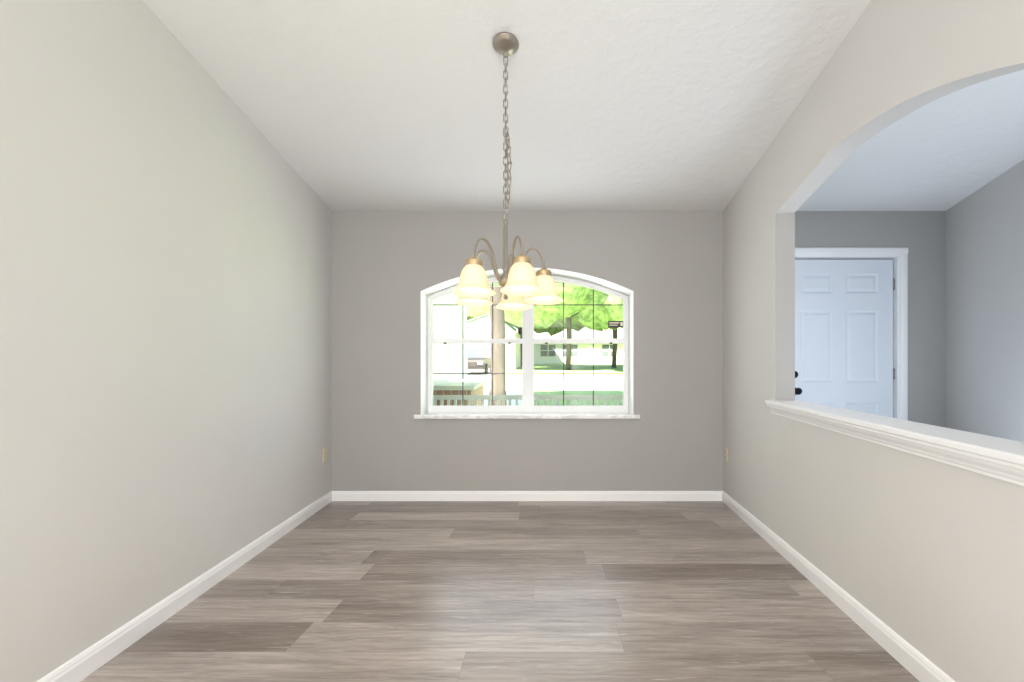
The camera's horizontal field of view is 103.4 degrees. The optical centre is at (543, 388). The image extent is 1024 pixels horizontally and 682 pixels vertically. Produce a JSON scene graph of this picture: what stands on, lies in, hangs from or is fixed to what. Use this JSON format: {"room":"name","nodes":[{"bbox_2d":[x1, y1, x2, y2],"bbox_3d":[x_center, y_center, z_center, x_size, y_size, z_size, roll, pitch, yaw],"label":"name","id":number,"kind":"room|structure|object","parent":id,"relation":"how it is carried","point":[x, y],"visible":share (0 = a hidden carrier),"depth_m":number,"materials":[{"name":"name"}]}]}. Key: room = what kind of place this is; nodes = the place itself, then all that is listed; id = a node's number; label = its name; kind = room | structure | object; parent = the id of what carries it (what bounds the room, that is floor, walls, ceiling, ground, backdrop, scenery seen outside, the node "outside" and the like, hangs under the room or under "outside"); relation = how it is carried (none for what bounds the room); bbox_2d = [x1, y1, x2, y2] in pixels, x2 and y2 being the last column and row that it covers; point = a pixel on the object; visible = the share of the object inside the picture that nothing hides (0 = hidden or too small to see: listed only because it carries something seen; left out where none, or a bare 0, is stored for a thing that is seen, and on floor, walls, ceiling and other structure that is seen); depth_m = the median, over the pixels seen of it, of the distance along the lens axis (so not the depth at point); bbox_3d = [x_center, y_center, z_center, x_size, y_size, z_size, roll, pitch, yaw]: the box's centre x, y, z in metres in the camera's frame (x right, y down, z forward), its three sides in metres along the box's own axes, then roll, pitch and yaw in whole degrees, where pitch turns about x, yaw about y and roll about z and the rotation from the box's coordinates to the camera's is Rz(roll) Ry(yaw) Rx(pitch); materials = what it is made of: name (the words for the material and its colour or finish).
{"room":"empty dining room","nodes":[
{"label":"empty dining room","id":0,"kind":"room"},
{"bbox_2d":[0,0,330,681],"bbox_3d":[-1.453,-0.274,0.313,0.150,2.440,6.706,0,0,-8],"label":"wall","id":1,"kind":"structure","parent":0,"point":[165,321],"depth_m":1.51,"materials":[{"name":"beige paint"}]},
{"bbox_2d":[36,491,435,681],"bbox_3d":[-1.355,0.904,0.199,0.875,0.083,6.398,0,0,0],"label":"baseboard","id":2,"kind":"structure","parent":1,"relation":"attached to","point":[91,659],"depth_m":1.77,"materials":[{"name":"white wood"}]},
{"bbox_2d":[323,447,326,461],"bbox_3d":[-1.770,0.538,3.259,0.007,0.115,0.070,0,0,-8],"label":"electrical outlet","id":3,"kind":"object","parent":1,"relation":"attached to","point":[325,454],"visible":1,"depth_m":3.25,"materials":[{"name":"beige plastic"}]},
{"bbox_2d":[80,501,919,681],"bbox_3d":[0.800,1.006,0.223,8.000,0.120,6.846,0,0,0],"label":"floor","id":4,"kind":"structure","parent":0,"point":[526,591],"depth_m":1.74,"materials":[{"name":"laminate"}]},
{"bbox_2d":[143,0,1023,210],"bbox_3d":[0.800,-1.554,0.223,8.000,0.120,6.846,0,0,0],"label":"ceiling","id":5,"kind":"structure","parent":0,"point":[613,105],"depth_m":2.11,"materials":[{"name":"white paint"}]},
{"bbox_2d":[452,32,562,310],"bbox_3d":[-0.159,-0.939,1.755,0.488,1.110,0.486,0,0,0],"label":"chandelier","id":6,"kind":"object","parent":5,"relation":"hanging from","point":[519,280],"visible":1,"depth_m":1.72,"materials":[{"name":"silver metal"}]},
{"bbox_2d":[331,211,945,490],"bbox_3d":[1.150,-0.274,3.521,6.900,2.440,0.250,0,0,0],"label":"wall","id":7,"kind":"structure","parent":0,"point":[387,267],"depth_m":3.40,"materials":[{"name":"beige paint"}]},
{"bbox_2d":[436,491,615,500],"bbox_3d":[-0.143,0.904,3.389,1.500,0.083,0.014,0,0,0],"label":"baseboard","id":8,"kind":"structure","parent":7,"relation":"attached to","point":[440,495],"depth_m":3.38,"materials":[{"name":"white wood"}]},
{"bbox_2d":[414,413,639,418],"bbox_3d":[-0.142,0.238,3.478,1.885,0.035,0.233,0,0,0],"label":"window sill","id":9,"kind":"structure","parent":7,"relation":"attached to","point":[527,416],"depth_m":3.36,"materials":[{"name":"stone"}]},
{"bbox_2d":[420,267,633,414],"bbox_3d":[-0.142,-0.399,3.518,1.795,1.240,0.246,0,0,0],"label":"window","id":10,"kind":"structure","parent":7,"relation":"in","point":[527,341],"depth_m":3.60,"materials":[{"name":"white plastic"}]},
{"bbox_2d":[608,321,622,327],"bbox_3d":[0.643,-0.574,3.611,0.137,0.060,0.002,0,0,0],"label":"window sticker","id":11,"kind":"object","parent":10,"relation":"attached to","point":[615,324],"visible":1,"depth_m":3.61,"materials":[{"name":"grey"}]},
{"bbox_2d":[795,260,892,417],"bbox_3d":[2.510,-0.080,3.448,0.911,2.028,0.044,0,0,0],"label":"door","id":12,"kind":"structure","parent":7,"relation":"in","point":[843,334],"depth_m":3.43,"materials":[{"name":"white paint"}]},
{"bbox_2d":[795,279,894,394],"bbox_3d":[2.533,-0.094,3.389,0.884,1.670,0.079,0,0,0],"label":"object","id":13,"kind":"structure","parent":12,"relation":"attached to","point":[798,391],"depth_m":3.41,"materials":[{"name":"black metal"}]},
{"bbox_2d":[795,248,907,419],"bbox_3d":[2.510,-0.118,3.511,1.087,2.128,0.269,0,0,0],"label":"door frame","id":14,"kind":"structure","parent":7,"relation":"attached to","point":[898,257],"depth_m":3.38,"materials":[{"name":"white wood"}]},
{"bbox_2d":[723,0,1023,681],"bbox_3d":[1.130,-0.274,0.191,0.106,2.440,6.454,0,0,8],"label":"wall","id":15,"kind":"structure","parent":0,"point":[924,556],"depth_m":1.56,"materials":[{"name":"beige paint"}]},
{"bbox_2d":[725,447,727,461],"bbox_3d":[1.494,0.542,3.312,0.007,0.115,0.070,0,0,8],"label":"electrical outlet","id":16,"kind":"object","parent":15,"relation":"attached to","point":[726,453],"visible":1,"depth_m":3.29,"materials":[{"name":"beige plastic"}]},
{"bbox_2d":[616,491,954,681],"bbox_3d":[1.071,0.904,0.199,0.877,0.083,6.398,0,0,0],"label":"baseboard","id":17,"kind":"structure","parent":15,"relation":"attached to","point":[911,659],"depth_m":1.81,"materials":[{"name":"white wood"}]},
{"bbox_2d":[765,400,1023,485],"bbox_3d":[1.275,0.182,1.266,0.182,0.228,2.367,0,0,8],"label":"trim","id":18,"kind":"structure","parent":15,"relation":"on","point":[997,457],"depth_m":1.30,"materials":[{"name":"white wood"}]},
{"bbox_2d":[946,160,1023,441],"bbox_3d":[2.436,-0.274,0.299,0.150,2.440,7.003,0,0,18],"label":"wall","id":19,"kind":"structure","parent":0,"point":[984,309],"depth_m":2.94,"materials":[{"name":"beige paint"}]},
{"label":"outside","id":20,"kind":"structure","parent":0,"visible":0},
{"bbox_2d":[433,287,622,405],"bbox_3d":[0.000,-11.409,72.659,120.000,12.714,140.300,0,5,0],"label":"yard","id":21,"kind":"structure","parent":20,"point":[577,323],"depth_m":27.90,"materials":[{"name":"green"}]},
{"bbox_2d":[433,282,622,405],"bbox_3d":[0.750,-0.199,4.678,7.500,2.990,2.044,0,0,0],"label":"railing","id":22,"kind":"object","parent":21,"relation":"on","point":[448,398],"depth_m":5.17,"materials":[{"name":"white"}]}
]}

